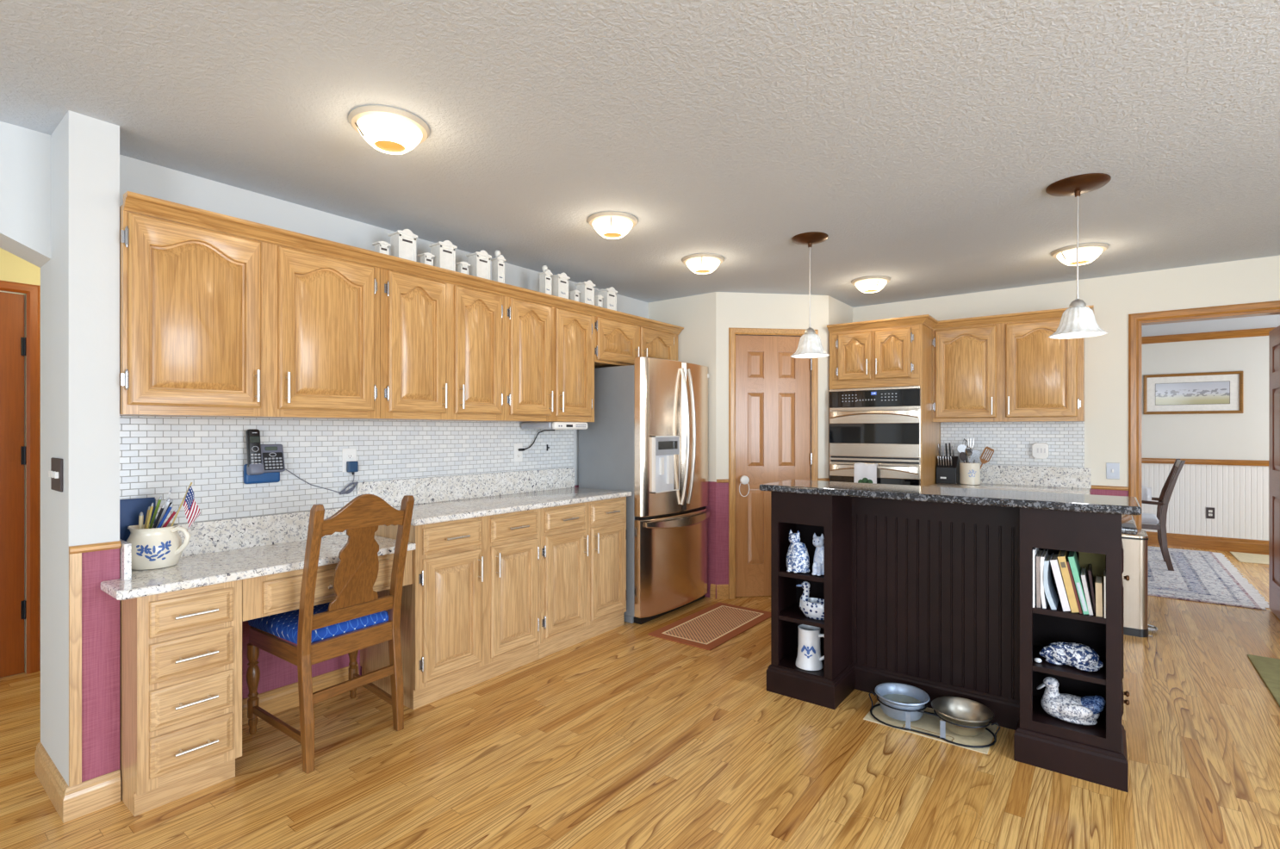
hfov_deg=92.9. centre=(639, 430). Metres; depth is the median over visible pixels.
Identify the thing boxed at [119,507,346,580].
backsplash
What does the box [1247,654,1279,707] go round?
rug
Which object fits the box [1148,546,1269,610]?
rug
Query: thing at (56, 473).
light switch
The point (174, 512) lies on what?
pen
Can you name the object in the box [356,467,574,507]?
backsplash
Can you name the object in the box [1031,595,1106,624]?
shelf
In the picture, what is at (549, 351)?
upper cabinet
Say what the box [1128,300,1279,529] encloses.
door frame
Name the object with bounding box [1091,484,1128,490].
trim
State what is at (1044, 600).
booklet
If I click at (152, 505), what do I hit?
pencil
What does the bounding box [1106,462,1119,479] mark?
light switch
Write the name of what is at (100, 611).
panel
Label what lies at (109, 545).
trim
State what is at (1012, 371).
upper cabinet
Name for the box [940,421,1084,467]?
tile backsplash
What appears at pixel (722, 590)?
baseboard
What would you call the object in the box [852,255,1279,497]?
wall
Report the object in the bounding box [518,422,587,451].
radio
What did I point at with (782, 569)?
shelf
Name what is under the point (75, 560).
trim
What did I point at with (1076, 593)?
book
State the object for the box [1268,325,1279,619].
door
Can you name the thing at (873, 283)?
ceiling light
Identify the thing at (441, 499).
countertop
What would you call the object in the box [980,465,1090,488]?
backsplash
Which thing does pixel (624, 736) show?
floor
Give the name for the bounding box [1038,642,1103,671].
rabbit figurine
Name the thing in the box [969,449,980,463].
grater
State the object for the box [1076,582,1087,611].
print
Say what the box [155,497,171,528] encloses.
opener
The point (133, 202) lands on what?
crown molding
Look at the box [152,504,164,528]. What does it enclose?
pen
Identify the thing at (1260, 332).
trim
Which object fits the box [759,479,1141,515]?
countertop
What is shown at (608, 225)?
ceiling light
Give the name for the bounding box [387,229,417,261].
canister
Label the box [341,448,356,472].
wall outlet
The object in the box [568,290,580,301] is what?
canister
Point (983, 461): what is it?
slotted turner
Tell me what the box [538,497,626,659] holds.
base cabinet
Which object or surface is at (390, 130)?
ceiling light
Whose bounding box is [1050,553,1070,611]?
book
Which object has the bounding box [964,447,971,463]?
serving spoon
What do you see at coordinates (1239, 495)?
wall
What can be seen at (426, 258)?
canister
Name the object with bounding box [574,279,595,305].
canister
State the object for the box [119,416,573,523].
tile backsplash
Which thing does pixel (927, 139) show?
ceiling
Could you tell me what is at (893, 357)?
tall cabinet
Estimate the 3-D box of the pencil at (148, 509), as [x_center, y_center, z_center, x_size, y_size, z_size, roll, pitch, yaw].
[-1.959,0.406,2.404,0.048,0.215,0.010,0,0,0]
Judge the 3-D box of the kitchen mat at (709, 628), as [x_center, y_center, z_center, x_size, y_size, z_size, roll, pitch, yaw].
[0.520,1.332,4.202,0.474,0.008,0.930,0,0,37]
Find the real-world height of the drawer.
0.166 m
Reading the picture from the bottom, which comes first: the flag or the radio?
the flag
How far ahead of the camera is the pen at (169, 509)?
2.38 m
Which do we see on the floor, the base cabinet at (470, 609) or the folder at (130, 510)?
the base cabinet at (470, 609)
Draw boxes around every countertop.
[100,507,416,600]
[356,467,631,526]
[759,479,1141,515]
[926,465,1091,494]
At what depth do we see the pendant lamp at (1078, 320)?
2.69 m
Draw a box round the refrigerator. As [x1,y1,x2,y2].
[578,356,710,624]
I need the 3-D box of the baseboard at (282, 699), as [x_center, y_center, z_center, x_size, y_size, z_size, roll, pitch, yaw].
[-1.698,1.281,2.914,0.016,0.112,0.710,0,0,37]
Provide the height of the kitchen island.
1.030 m
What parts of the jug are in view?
handle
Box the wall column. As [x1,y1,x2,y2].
[50,110,119,786]
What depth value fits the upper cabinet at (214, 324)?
2.47 m
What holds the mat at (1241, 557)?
on the floor
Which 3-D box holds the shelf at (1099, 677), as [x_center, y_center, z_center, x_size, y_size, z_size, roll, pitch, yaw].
[1.758,0.955,2.485,0.293,0.020,0.282,0,0,37]
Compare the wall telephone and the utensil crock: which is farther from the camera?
the utensil crock
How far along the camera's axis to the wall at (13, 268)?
3.36 m
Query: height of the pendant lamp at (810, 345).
0.677 m
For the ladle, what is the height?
0.294 m
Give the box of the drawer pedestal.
[119,579,242,816]
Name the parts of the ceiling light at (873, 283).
bulb, lamp shade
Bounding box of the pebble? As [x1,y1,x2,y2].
[1034,658,1041,663]
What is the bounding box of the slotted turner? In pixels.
[980,447,994,468]
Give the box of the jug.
[126,522,191,570]
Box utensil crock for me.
[959,462,980,484]
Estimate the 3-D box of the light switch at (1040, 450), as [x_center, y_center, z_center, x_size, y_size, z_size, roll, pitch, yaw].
[3.007,0.151,4.570,0.104,0.121,0.038,0,0,37]
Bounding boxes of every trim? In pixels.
[68,540,121,554]
[68,553,81,787]
[716,478,728,483]
[817,478,829,481]
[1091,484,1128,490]
[1141,327,1275,344]
[1141,458,1268,466]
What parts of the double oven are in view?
handle, handle, vent trim, trim, door, door, control panel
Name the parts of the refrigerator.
door, dispenser frame, lever, control panel, freezer drawer, handle, handle, handle, door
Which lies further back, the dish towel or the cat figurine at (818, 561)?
the dish towel
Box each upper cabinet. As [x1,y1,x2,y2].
[119,207,379,419]
[360,267,504,421]
[497,296,594,422]
[594,316,677,368]
[932,317,1084,422]
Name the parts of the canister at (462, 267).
lid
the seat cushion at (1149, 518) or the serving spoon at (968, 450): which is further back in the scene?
the seat cushion at (1149, 518)
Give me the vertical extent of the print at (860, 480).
0.076 m
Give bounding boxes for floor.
[0,544,1279,848]
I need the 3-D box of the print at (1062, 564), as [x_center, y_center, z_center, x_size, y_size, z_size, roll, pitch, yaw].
[1.665,0.528,2.394,0.019,0.024,0.001,0,0,37]
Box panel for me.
[81,548,119,782]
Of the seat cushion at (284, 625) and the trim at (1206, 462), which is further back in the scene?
the trim at (1206, 462)
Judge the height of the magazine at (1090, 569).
0.166 m
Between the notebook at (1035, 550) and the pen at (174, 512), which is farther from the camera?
the notebook at (1035, 550)
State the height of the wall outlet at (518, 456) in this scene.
0.123 m
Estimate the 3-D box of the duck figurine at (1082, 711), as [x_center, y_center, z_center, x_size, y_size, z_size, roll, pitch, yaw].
[1.729,1.085,2.443,0.227,0.158,0.128,0,0,40]
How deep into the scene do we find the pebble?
2.47 m
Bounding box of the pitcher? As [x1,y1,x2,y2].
[795,624,824,671]
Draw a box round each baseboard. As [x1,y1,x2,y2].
[34,742,120,823]
[242,664,358,725]
[709,584,728,599]
[1146,531,1268,554]
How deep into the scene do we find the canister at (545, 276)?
3.91 m
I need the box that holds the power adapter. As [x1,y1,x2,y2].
[346,461,358,475]
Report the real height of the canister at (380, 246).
0.125 m
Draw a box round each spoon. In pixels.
[959,452,966,462]
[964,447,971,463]
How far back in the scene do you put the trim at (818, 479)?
4.93 m
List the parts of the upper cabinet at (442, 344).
door, bar pull, bar pull, door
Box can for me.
[1121,528,1157,637]
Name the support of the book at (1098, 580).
on the kitchen island
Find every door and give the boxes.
[0,292,25,677]
[735,335,812,596]
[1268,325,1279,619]
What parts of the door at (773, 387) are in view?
knob cover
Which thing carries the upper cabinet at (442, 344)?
attached to the wall at (158, 456)
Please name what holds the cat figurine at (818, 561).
on the kitchen island
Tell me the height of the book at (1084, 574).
0.152 m
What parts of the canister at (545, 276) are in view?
knob, lid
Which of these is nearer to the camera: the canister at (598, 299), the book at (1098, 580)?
the book at (1098, 580)
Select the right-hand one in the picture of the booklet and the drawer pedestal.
the booklet
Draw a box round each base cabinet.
[360,509,540,709]
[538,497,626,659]
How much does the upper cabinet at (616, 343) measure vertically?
0.326 m
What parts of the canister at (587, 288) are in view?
lid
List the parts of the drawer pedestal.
drawer, drawer, drawer, drawer, bar pull, bar pull, bar pull, bar pull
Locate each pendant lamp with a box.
[790,231,830,358]
[1045,173,1111,339]
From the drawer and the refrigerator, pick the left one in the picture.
the drawer
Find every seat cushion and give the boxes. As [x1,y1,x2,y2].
[248,602,388,644]
[1141,513,1158,524]
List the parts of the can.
lid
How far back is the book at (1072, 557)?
2.37 m
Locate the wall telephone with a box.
[243,428,358,494]
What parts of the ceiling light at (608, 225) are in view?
bulb, lamp shade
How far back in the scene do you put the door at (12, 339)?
3.32 m
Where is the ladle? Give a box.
[957,444,966,463]
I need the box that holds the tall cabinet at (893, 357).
[829,323,940,486]
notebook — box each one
[1032,547,1038,608]
[1104,569,1106,618]
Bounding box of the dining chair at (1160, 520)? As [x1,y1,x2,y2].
[1141,459,1185,571]
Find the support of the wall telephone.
attached to the wall at (158, 456)
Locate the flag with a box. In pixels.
[170,482,200,532]
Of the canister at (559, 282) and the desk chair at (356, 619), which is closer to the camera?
the desk chair at (356, 619)
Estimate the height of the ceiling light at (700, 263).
0.082 m
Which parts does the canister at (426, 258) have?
lid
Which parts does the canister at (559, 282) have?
lid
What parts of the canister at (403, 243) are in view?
lid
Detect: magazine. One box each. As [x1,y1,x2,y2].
[1043,553,1059,609]
[1087,564,1095,614]
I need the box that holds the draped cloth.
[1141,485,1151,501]
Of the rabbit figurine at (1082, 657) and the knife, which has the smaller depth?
the rabbit figurine at (1082, 657)
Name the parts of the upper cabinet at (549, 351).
door, bar pull, bar pull, door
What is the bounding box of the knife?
[948,442,950,456]
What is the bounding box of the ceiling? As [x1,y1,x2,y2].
[0,0,1279,336]
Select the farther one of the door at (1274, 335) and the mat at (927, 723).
the door at (1274, 335)
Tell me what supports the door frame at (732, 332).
attached to the wall at (705, 319)
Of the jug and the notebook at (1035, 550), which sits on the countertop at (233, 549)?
the jug
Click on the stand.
(942, 723)
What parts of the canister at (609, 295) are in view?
lid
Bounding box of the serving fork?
[967,438,973,458]
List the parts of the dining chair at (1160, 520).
rail, arm, arm, leg, leg, rail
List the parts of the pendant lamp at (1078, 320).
rod, lamp shade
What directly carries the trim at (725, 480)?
attached to the wall at (705, 319)
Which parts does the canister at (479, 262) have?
lid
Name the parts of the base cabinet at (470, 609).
drawer, door, bar pull, frame, bar pull, bar pull, drawer, door, bar pull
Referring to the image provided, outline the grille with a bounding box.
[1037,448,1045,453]
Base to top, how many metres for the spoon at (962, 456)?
0.235 m
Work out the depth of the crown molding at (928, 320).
4.56 m
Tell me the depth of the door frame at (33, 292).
3.36 m
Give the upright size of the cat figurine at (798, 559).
0.212 m
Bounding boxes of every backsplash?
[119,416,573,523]
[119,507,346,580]
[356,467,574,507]
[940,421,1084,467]
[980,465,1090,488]
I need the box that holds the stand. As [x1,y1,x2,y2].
[868,690,1000,748]
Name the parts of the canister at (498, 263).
knob, lid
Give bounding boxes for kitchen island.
[766,491,1129,792]
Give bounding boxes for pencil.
[143,506,149,528]
[145,503,153,528]
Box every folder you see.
[119,497,155,541]
[1036,549,1043,608]
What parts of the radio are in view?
power cord, panel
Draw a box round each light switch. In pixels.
[48,457,62,492]
[1031,442,1049,459]
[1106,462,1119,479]
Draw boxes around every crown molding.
[123,191,683,335]
[826,304,1093,333]
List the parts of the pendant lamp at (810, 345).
rod, lamp shade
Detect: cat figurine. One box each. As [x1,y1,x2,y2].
[786,529,809,572]
[811,533,824,576]
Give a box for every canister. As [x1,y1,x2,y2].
[372,241,391,254]
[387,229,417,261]
[417,252,434,266]
[428,240,457,271]
[455,261,470,274]
[466,250,491,279]
[490,250,505,283]
[537,265,553,294]
[551,273,570,298]
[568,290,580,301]
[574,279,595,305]
[594,294,603,307]
[596,286,617,310]
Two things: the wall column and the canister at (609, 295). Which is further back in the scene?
the canister at (609, 295)
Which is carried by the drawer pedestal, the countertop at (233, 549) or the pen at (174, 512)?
the countertop at (233, 549)
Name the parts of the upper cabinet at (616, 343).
door, door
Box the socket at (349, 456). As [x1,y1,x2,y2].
[347,453,353,459]
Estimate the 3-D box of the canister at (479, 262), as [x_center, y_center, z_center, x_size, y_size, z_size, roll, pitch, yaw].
[-0.934,-0.926,3.528,0.095,0.224,0.110,0,0,37]
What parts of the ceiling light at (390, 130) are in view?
lamp shade, bulb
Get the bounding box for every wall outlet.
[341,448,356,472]
[513,443,522,462]
[1205,507,1214,518]
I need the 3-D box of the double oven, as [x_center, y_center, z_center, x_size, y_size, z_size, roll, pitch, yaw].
[1.957,0.290,4.909,0.682,1.243,0.622,0,0,37]
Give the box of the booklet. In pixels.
[1039,549,1048,608]
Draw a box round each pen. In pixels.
[149,496,161,528]
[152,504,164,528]
[156,503,173,528]
[161,509,178,528]
[163,489,172,504]
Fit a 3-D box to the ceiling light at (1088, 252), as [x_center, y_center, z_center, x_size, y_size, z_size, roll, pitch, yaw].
[2.679,-1.062,3.711,0.287,0.082,0.287,0,0,37]
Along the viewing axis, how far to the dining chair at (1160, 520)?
5.82 m
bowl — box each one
[801,597,824,620]
[874,683,929,721]
[931,696,994,736]
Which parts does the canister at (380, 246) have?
lid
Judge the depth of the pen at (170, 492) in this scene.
2.41 m
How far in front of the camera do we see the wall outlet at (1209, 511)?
6.83 m
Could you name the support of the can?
on the floor
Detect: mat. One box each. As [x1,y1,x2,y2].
[647,602,770,651]
[863,701,997,754]
[1230,552,1268,565]
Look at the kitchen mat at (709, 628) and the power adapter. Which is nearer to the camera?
the power adapter
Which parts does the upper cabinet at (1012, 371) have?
door, bar pull, bar pull, door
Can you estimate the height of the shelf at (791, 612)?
0.020 m
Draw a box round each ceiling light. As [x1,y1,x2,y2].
[347,105,429,155]
[587,211,637,239]
[682,253,724,273]
[851,275,890,292]
[1050,242,1108,266]
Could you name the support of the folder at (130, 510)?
on the countertop at (233, 549)
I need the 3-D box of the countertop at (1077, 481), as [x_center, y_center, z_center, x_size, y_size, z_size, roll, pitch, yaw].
[2.688,0.361,4.467,0.996,0.179,0.604,0,0,37]
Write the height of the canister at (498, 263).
0.259 m
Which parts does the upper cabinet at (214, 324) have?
door, bar pull, bar pull, door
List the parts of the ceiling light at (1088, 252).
lamp shade, bulb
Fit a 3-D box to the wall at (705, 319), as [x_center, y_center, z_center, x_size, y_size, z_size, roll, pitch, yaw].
[1.011,0.117,5.145,1.847,2.440,0.528,0,0,-6]
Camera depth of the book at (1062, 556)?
2.38 m
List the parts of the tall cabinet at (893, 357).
door, bar pull, bar pull, door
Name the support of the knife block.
on the countertop at (1077, 481)
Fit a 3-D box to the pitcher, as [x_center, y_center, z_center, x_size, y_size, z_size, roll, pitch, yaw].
[0.865,1.100,3.088,0.136,0.198,0.156,0,0,-16]
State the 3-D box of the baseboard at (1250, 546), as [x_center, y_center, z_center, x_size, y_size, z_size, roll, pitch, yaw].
[6.407,1.262,6.821,4.900,0.150,0.020,0,0,37]
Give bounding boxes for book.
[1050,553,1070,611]
[1057,550,1079,612]
[1066,554,1082,614]
[1068,551,1088,614]
[1081,567,1093,615]
[1095,575,1102,617]
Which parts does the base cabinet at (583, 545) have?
drawer, door, bar pull, bar pull, bar pull, drawer, door, bar pull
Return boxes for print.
[857,478,872,483]
[1060,562,1066,567]
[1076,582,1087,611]
[1143,371,1243,414]
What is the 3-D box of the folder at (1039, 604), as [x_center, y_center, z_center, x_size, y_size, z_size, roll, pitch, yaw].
[1.658,0.609,2.520,0.016,0.205,0.192,0,0,37]
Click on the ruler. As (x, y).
(140, 517)
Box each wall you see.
[0,121,648,758]
[0,248,40,672]
[648,292,852,598]
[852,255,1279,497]
[1141,335,1268,540]
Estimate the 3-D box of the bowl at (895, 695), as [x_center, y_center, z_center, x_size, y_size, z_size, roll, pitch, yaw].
[1.216,1.267,2.827,0.236,0.095,0.236,0,0,37]
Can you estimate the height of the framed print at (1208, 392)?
0.464 m
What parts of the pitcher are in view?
handle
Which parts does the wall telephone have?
power cord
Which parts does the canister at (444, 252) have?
lid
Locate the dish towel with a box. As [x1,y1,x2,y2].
[854,462,878,484]
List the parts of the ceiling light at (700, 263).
lamp shade, bulb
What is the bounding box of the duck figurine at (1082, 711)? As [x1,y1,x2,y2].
[1036,677,1106,725]
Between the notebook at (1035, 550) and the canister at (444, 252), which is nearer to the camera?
the notebook at (1035, 550)
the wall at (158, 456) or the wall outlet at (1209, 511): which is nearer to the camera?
the wall at (158, 456)
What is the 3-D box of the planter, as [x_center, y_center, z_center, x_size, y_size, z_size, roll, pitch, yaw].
[0.880,0.856,3.071,0.189,0.178,0.106,0,0,37]
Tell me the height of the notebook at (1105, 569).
0.158 m
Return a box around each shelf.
[778,563,824,583]
[778,602,824,628]
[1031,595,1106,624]
[1031,645,1106,685]
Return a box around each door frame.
[0,280,40,673]
[728,327,818,599]
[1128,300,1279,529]
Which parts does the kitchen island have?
frame, beadboard panel, frame, panel, panel, panel, knob, knob, knob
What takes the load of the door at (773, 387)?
in the wall at (705, 319)
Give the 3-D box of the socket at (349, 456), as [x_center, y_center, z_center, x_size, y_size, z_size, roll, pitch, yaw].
[-1.504,0.134,3.154,0.004,0.026,0.032,0,0,37]
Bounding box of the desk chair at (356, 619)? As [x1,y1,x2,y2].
[245,493,414,773]
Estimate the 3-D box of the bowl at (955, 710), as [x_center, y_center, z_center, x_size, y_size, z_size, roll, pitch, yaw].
[1.418,1.270,2.679,0.246,0.094,0.246,0,0,37]
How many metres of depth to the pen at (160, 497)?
2.40 m
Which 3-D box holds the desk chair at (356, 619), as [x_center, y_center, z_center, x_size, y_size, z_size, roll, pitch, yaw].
[-1.344,0.799,2.703,0.648,1.076,0.523,0,0,37]
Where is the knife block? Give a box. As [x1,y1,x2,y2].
[936,455,960,484]
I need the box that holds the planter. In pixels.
[795,581,824,620]
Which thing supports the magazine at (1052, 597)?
on the kitchen island
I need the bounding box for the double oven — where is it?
[828,385,920,485]
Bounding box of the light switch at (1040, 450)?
[1031,442,1049,459]
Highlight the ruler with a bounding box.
[138,512,143,528]
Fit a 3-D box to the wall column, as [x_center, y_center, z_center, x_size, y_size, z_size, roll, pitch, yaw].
[-2.041,0.117,2.237,0.292,2.440,0.137,0,0,37]
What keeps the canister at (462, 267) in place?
on the board
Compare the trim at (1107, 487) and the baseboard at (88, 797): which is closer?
the baseboard at (88, 797)
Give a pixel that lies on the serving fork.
(967, 438)

